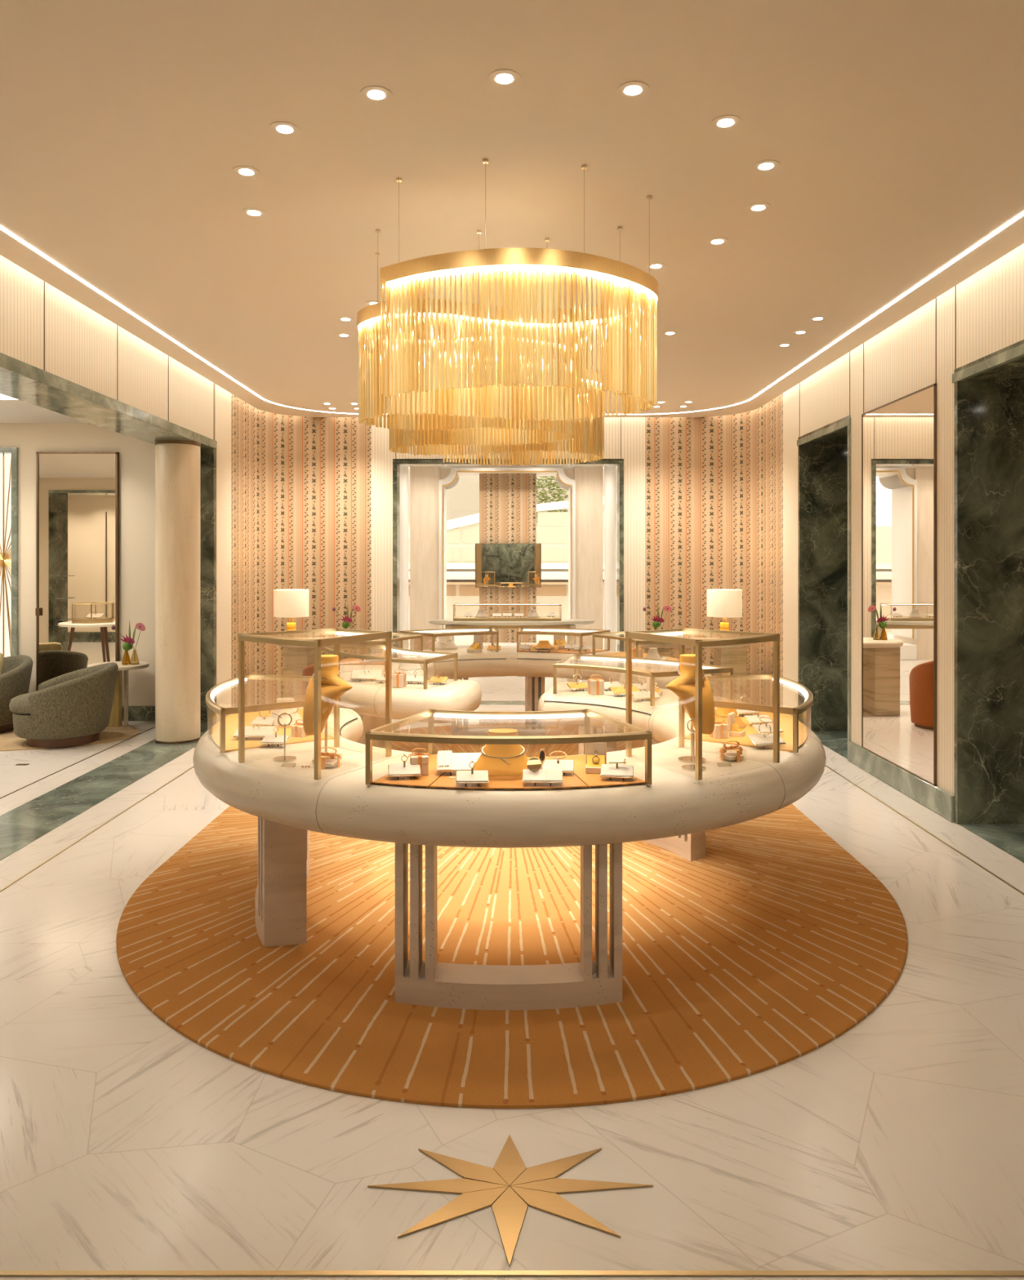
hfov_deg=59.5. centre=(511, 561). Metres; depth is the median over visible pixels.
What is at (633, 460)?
wall
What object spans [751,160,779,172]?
recessed light
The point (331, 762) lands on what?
gift box
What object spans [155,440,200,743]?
column
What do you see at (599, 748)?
box
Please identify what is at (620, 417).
trim
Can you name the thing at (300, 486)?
wall
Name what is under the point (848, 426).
trim
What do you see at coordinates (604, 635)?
display case
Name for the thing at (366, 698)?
countertop
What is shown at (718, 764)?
name card
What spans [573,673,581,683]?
bangle
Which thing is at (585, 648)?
tray
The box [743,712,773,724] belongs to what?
tray
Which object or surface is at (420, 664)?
necklace
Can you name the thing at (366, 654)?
tray
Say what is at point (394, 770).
tray
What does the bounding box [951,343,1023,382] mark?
trim
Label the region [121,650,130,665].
bud vase
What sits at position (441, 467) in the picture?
wall
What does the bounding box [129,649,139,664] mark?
bud vase
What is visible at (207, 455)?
trim
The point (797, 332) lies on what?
recessed light
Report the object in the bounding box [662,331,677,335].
recessed light
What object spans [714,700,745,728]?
bust
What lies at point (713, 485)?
wall
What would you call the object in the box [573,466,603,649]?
wall
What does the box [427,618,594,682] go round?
table
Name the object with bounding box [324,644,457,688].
display case
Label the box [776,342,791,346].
recessed light
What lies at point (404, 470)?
column
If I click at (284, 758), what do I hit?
stand
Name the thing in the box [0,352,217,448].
trim
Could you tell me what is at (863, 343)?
trim
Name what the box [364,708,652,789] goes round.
display case
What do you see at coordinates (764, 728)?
tray
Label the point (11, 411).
ceiling
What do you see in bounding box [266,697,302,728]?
bust
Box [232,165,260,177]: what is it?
recessed light
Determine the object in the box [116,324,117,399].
trim
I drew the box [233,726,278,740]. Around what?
tray
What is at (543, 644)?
bust
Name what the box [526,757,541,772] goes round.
mirror
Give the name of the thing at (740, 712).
tray
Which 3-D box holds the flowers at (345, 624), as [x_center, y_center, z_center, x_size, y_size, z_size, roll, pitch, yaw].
[-1.737,0.609,9.409,0.302,0.370,0.096,0,0,0]
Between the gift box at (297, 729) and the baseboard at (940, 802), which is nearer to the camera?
the gift box at (297, 729)
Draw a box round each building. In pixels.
[408,468,479,523]
[408,494,617,631]
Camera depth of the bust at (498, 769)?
3.30 m
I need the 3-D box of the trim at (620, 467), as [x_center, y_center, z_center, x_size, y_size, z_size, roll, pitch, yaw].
[1.260,0.237,10.414,0.050,2.725,0.252,0,0,0]
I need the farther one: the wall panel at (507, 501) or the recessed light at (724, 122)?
the wall panel at (507, 501)
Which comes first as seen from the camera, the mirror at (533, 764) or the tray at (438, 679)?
the mirror at (533, 764)
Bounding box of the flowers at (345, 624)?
[332,602,360,628]
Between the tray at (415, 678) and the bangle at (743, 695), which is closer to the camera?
the bangle at (743, 695)
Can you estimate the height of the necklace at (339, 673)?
0.030 m
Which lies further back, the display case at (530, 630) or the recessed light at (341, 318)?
the display case at (530, 630)
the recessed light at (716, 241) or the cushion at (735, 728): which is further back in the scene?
the recessed light at (716, 241)
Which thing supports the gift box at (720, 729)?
on the display case at (794, 735)
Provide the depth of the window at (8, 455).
9.09 m
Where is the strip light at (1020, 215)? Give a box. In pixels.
[0,211,1023,414]
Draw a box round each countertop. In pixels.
[192,681,826,1009]
[311,647,714,748]
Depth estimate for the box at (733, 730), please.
4.08 m
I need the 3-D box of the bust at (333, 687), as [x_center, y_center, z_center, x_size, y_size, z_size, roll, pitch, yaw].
[-0.761,0.588,3.577,0.151,0.424,0.348,0,0,-40]
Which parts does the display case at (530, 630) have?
post, post, frame, post, post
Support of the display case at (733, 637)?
on the countertop at (673, 813)
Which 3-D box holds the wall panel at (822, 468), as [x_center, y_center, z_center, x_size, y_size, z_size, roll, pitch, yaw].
[3.457,0.240,8.480,1.486,2.720,0.040,0,0,0]
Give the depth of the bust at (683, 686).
3.54 m
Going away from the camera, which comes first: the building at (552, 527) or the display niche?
the display niche
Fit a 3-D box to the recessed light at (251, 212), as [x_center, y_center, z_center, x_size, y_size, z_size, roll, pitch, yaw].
[-1.218,-1.648,4.231,0.112,0.004,0.112,0,0,0]
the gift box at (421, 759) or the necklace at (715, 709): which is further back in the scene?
the necklace at (715, 709)
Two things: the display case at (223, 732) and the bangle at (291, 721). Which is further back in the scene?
the display case at (223, 732)
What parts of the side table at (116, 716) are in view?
leg, leg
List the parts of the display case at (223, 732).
post, post, frame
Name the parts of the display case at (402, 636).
frame, post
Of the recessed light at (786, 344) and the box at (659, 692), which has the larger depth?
the recessed light at (786, 344)
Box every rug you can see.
[0,724,139,751]
[115,723,907,1108]
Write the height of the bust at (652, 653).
0.102 m
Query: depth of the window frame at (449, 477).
14.61 m
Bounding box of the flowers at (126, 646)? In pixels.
[111,619,145,650]
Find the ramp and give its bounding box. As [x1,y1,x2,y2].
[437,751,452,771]
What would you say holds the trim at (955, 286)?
attached to the wall at (900, 358)
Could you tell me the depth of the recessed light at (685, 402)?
9.22 m
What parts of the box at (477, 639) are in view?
lid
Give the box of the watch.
[537,749,546,768]
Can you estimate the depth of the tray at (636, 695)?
5.17 m
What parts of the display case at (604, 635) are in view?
post, frame, post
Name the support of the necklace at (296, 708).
on the bust at (286, 719)
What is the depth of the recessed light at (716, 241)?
4.61 m
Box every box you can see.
[290,719,307,737]
[320,746,341,768]
[382,644,395,657]
[391,669,406,687]
[408,747,430,775]
[466,635,482,653]
[553,631,567,648]
[585,742,606,773]
[586,674,604,694]
[631,644,643,657]
[646,676,662,696]
[709,717,728,738]
[715,740,745,761]
[727,711,745,737]
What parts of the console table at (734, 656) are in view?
leg, leg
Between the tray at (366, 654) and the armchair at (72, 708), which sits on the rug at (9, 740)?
the armchair at (72, 708)
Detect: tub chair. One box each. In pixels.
[302,664,314,700]
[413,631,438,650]
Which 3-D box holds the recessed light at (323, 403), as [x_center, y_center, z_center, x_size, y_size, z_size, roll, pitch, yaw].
[-1.927,-1.648,9.337,0.112,0.004,0.112,0,0,0]
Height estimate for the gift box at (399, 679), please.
0.111 m
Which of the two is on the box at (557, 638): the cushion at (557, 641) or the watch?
the cushion at (557, 641)
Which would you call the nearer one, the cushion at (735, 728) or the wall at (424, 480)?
the cushion at (735, 728)
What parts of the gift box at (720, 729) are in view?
lid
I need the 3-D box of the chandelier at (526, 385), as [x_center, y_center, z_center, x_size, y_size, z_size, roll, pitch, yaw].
[-0.075,-1.183,5.169,1.525,0.933,3.087,0,0,0]
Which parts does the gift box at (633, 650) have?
lid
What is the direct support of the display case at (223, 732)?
on the countertop at (673, 813)
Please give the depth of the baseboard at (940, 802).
6.15 m
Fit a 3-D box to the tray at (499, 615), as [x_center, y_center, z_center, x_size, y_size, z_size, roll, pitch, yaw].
[-0.190,0.684,11.419,0.114,0.051,0.090,0,0,0]
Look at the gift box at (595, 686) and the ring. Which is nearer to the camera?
the ring
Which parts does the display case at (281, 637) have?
post, frame, post, post, post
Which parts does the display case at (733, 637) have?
post, post, post, frame, post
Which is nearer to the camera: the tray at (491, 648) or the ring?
the ring
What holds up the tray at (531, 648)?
on the display case at (530, 630)
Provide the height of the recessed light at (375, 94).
0.004 m
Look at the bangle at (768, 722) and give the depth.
4.12 m
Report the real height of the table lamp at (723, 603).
0.530 m
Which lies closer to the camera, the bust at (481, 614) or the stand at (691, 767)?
the stand at (691, 767)
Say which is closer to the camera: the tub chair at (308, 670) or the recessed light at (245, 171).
the recessed light at (245, 171)
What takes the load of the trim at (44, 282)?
attached to the wall at (81, 343)
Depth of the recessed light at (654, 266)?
4.99 m
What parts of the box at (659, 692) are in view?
lid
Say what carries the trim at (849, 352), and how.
attached to the wall at (900, 358)
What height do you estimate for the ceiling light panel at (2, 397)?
0.014 m
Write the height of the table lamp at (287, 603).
0.530 m
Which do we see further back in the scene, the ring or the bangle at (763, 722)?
the bangle at (763, 722)
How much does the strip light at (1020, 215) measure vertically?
0.014 m
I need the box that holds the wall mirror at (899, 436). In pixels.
[861,383,936,786]
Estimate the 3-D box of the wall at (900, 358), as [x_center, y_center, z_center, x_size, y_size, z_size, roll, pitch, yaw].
[2.870,-0.210,3.200,0.300,3.620,11.600,0,0,0]
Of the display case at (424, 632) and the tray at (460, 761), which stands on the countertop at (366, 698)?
the display case at (424, 632)
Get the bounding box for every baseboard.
[122,706,155,720]
[848,740,953,822]
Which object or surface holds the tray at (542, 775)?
on the display case at (579, 779)
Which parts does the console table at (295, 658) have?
leg, leg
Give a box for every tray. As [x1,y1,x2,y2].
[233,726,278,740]
[250,716,274,726]
[260,732,289,746]
[351,669,382,681]
[361,653,375,661]
[374,674,385,683]
[387,760,421,779]
[406,674,427,684]
[428,675,448,684]
[435,752,481,775]
[455,767,488,786]
[464,613,473,617]
[486,644,501,651]
[492,613,501,617]
[502,613,511,617]
[514,613,523,617]
[519,644,529,650]
[522,768,563,786]
[529,644,557,652]
[542,759,573,775]
[546,613,555,617]
[564,644,577,650]
[566,682,587,691]
[573,645,590,651]
[600,761,633,781]
[603,680,622,690]
[608,684,639,697]
[631,682,646,691]
[631,690,659,701]
[656,656,668,659]
[736,709,759,716]
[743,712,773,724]
[746,733,785,747]
[751,723,782,733]
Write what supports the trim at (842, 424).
attached to the wall at (900, 358)
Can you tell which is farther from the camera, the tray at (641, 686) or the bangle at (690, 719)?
the tray at (641, 686)
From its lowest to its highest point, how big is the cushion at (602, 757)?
0.040 m
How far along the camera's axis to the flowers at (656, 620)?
9.41 m
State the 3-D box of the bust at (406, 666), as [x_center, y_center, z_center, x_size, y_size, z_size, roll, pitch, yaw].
[-0.691,0.722,6.087,0.245,0.156,0.196,0,0,0]
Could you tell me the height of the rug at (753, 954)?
0.013 m
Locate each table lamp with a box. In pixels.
[273,589,308,638]
[706,589,742,638]
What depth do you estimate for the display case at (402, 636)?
7.25 m
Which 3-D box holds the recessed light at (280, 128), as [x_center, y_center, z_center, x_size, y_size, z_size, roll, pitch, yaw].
[-0.865,-1.648,3.412,0.112,0.004,0.112,0,0,0]
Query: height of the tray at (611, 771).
0.063 m
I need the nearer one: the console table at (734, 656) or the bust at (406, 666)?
the bust at (406, 666)
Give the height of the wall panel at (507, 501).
2.950 m
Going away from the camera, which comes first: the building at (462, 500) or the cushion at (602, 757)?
the cushion at (602, 757)
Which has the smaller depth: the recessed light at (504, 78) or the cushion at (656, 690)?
the recessed light at (504, 78)
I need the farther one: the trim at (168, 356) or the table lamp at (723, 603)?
the table lamp at (723, 603)
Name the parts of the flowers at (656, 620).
magenta flower, blade, pink flower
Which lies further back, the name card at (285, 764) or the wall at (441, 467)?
the wall at (441, 467)
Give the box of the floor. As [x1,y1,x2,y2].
[0,675,1023,1279]
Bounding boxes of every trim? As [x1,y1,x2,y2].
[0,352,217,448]
[44,281,44,370]
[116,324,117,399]
[168,355,168,421]
[200,448,216,731]
[392,460,623,466]
[392,463,399,648]
[617,463,623,651]
[620,417,621,459]
[796,417,850,446]
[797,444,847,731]
[847,425,850,760]
[848,351,849,415]
[862,342,863,413]
[934,297,936,383]
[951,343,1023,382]
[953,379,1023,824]
[955,285,955,368]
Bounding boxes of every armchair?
[0,654,33,733]
[8,662,118,747]
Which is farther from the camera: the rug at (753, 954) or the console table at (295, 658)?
the console table at (295, 658)
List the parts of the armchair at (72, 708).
seat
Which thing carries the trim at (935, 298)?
attached to the wall at (900, 358)
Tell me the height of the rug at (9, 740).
0.011 m
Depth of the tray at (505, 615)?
11.43 m
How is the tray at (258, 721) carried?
on the display case at (223, 732)
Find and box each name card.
[280,762,295,768]
[716,761,731,767]
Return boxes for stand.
[272,724,296,762]
[681,729,705,771]
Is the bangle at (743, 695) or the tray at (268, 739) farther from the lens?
the bangle at (743, 695)
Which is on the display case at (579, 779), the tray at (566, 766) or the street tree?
the tray at (566, 766)
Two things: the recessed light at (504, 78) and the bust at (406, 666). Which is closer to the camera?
the recessed light at (504, 78)
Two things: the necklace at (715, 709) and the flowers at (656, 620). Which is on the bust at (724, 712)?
the necklace at (715, 709)
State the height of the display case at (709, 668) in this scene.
0.185 m
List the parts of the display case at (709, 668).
post, post, frame, post, post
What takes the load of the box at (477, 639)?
in the display case at (424, 632)
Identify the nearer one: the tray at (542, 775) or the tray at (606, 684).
the tray at (542, 775)
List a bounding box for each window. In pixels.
[0,447,17,657]
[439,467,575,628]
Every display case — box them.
[205,674,340,752]
[237,627,391,780]
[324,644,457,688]
[326,632,422,664]
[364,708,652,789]
[400,627,498,652]
[453,603,561,621]
[516,627,609,654]
[552,654,733,706]
[591,631,694,664]
[625,627,779,780]
[684,674,813,752]
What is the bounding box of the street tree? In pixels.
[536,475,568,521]
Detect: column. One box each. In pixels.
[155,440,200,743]
[399,466,408,649]
[604,466,616,651]
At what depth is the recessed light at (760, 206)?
4.16 m
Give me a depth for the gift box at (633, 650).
7.29 m
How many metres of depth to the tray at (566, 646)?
8.04 m
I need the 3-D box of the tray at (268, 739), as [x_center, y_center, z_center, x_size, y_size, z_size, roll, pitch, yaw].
[-1.024,0.766,3.872,0.109,0.056,0.061,0,0,8]
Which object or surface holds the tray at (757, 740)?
on the display case at (794, 735)
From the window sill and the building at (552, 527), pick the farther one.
the building at (552, 527)
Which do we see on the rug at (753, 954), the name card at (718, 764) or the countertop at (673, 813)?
the countertop at (673, 813)
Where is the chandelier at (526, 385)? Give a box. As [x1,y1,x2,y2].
[356,159,658,465]
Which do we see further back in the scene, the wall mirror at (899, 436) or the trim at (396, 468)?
the trim at (396, 468)
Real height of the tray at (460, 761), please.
0.061 m
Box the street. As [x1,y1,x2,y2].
[408,631,617,651]
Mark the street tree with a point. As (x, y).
(548, 484)
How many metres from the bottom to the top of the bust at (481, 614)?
0.105 m
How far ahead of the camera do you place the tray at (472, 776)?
3.18 m
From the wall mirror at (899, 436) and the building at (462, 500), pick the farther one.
the building at (462, 500)
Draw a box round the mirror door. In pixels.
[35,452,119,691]
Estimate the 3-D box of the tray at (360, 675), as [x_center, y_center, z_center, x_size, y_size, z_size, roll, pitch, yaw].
[-0.982,0.768,6.053,0.204,0.064,0.128,0,0,-6]
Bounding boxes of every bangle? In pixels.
[277,712,292,727]
[549,751,566,759]
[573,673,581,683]
[686,718,694,733]
[738,695,750,703]
[758,721,770,735]
[759,716,773,723]
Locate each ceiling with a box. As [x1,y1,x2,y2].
[0,0,1023,417]
[0,400,87,422]
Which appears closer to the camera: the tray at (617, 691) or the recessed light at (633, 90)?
the recessed light at (633, 90)
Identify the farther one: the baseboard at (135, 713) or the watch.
the baseboard at (135, 713)
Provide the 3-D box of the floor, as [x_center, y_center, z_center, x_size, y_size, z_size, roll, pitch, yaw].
[-3.300,1.658,6.350,15.800,0.124,18.300,0,0,0]
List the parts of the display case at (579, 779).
post, post, frame, post, post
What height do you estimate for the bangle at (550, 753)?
0.025 m
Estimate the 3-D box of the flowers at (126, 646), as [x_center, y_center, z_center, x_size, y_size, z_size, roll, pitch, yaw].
[-3.693,0.757,8.623,0.331,0.409,0.096,0,0,10]
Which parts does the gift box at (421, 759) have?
lid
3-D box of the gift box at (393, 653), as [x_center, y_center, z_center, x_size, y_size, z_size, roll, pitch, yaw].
[-1.020,0.736,7.450,0.107,0.117,0.087,0,0,-30]
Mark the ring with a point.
(595, 755)
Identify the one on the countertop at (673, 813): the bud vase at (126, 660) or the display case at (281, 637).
the display case at (281, 637)
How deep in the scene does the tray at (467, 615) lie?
11.43 m
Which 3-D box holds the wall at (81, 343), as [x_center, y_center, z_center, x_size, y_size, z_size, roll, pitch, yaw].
[-3.030,-0.210,3.200,0.420,3.620,11.600,0,0,0]
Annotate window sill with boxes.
[453,640,566,648]
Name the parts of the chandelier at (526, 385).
glass rod, glass rod, glass rod, glass rod, glass rod, glass rod, glass rod, glass rod, glass rod, glass rod, glass rod, glass rod, glass rod, glass rod, glass rod, glass rod, glass rod, glass rod, glass rod, glass rod, glass rod, glass rod, glass rod, glass rod, glass rod, glass rod, glass rod, glass rod, glass rod, glass rod, glass rod, glass rod, glass rod, glass rod, glass rod, glass rod, glass rod, glass rod, glass rod, glass rod, glass rod, glass rod, glass rod, glass rod, glass rod, glass rod, glass rod, glass rod, glass rod, glass rod, glass rod, glass rod, glass rod, glass rod, glass rod, glass rod, glass rod, glass rod, glass rod, glass rod, glass rod, glass rod, glass rod, glass rod, glass rod, glass rod, glass rod, glass rod, glass rod, glass rod, glass rod, glass rod, glass rod, glass rod, glass rod, glass rod, glass rod, glass rod, glass rod, glass rod, glass rod, glass rod, glass rod, glass rod, glass rod, glass rod, glass rod, glass rod, glass rod, glass rod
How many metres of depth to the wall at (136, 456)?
9.03 m
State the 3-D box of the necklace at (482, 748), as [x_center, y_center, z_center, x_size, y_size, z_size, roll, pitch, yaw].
[-0.034,0.714,3.353,0.164,0.055,0.143,0,0,0]
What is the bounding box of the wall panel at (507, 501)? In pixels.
[479,473,536,642]
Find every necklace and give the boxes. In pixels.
[272,707,297,718]
[311,671,340,679]
[398,664,422,673]
[480,745,524,764]
[677,670,705,679]
[714,709,738,720]
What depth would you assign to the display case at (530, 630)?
7.97 m
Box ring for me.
[591,754,599,763]
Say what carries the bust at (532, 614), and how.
on the display case at (525, 618)
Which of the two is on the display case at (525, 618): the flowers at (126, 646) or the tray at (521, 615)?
the tray at (521, 615)
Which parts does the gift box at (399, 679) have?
lid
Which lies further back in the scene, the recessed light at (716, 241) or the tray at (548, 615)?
the tray at (548, 615)
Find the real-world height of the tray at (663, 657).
0.051 m
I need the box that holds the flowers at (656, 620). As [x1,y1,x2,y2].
[642,604,671,628]
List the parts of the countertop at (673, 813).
leg, drawer, leg, drawer, leg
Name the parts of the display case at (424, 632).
post, frame, post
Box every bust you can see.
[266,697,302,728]
[302,654,352,763]
[391,656,423,679]
[430,631,457,649]
[471,728,528,780]
[475,608,488,617]
[526,608,539,617]
[533,640,554,648]
[644,648,659,658]
[665,653,714,763]
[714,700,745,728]
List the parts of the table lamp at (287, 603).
lamp shade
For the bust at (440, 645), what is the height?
0.160 m
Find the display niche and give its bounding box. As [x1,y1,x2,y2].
[475,543,541,587]
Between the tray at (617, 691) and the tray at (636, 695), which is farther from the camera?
the tray at (617, 691)
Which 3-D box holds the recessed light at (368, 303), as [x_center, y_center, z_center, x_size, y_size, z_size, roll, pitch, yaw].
[-0.878,-1.648,5.718,0.112,0.004,0.112,0,0,0]
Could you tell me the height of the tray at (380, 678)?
0.056 m
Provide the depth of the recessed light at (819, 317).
6.06 m
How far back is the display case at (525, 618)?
11.33 m
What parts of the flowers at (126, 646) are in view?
magenta flower, blade, pink flower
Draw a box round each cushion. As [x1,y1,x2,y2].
[8,692,32,714]
[467,642,479,648]
[555,639,567,645]
[586,755,604,767]
[654,685,660,692]
[731,722,743,732]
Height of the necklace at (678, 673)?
0.030 m
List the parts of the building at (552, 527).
cornice, cornice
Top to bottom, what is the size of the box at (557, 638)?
0.158 m
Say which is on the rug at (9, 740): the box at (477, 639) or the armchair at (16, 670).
the armchair at (16, 670)
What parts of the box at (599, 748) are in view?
lid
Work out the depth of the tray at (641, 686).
5.54 m
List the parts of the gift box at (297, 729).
lid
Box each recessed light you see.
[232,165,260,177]
[241,208,266,217]
[269,121,299,136]
[321,402,332,404]
[336,333,351,337]
[337,316,353,321]
[360,85,391,102]
[365,301,379,305]
[487,69,520,88]
[616,80,648,98]
[645,262,666,270]
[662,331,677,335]
[683,400,693,403]
[706,237,728,245]
[710,115,741,130]
[746,202,770,213]
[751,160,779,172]
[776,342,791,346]
[792,330,808,334]
[808,315,826,320]
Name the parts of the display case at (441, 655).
frame, post, post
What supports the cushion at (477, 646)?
on the box at (477, 639)
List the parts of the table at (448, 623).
leg, rail, leg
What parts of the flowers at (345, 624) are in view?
magenta flower, blade, pink flower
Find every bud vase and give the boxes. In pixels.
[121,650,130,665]
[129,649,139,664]
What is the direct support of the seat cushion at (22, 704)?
on the armchair at (72, 708)
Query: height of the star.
0.004 m
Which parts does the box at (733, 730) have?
lid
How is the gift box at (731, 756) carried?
on the countertop at (673, 813)
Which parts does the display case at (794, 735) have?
frame, post, post, glass panel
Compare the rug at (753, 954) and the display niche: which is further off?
the display niche
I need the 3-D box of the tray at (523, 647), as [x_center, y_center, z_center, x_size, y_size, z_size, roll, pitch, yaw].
[0.132,0.769,8.025,0.134,0.051,0.090,0,0,0]
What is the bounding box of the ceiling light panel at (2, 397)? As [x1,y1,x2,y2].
[0,394,17,399]
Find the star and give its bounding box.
[367,1134,653,1266]
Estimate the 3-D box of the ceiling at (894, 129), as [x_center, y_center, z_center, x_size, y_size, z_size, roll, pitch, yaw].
[-0.050,-1.690,3.790,5.400,0.080,12.880,0,0,0]
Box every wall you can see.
[0,254,231,723]
[0,422,155,706]
[231,393,370,706]
[370,417,644,651]
[409,466,439,649]
[439,466,574,468]
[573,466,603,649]
[644,393,782,706]
[782,243,1023,795]
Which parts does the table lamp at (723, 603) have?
lamp shade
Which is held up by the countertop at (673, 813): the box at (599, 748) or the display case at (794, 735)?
the display case at (794, 735)
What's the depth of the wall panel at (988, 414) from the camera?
5.46 m
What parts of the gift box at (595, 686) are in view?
lid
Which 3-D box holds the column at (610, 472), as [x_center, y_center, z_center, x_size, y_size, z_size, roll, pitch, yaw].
[1.600,-0.100,14.570,0.200,3.400,0.200,0,0,0]
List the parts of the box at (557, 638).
lid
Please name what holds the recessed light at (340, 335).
in the ceiling at (894, 129)
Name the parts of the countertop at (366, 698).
drawer, leg, drawer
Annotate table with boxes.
[87,661,148,726]
[277,637,395,701]
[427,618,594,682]
[633,637,751,702]
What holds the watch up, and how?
on the display case at (579, 779)

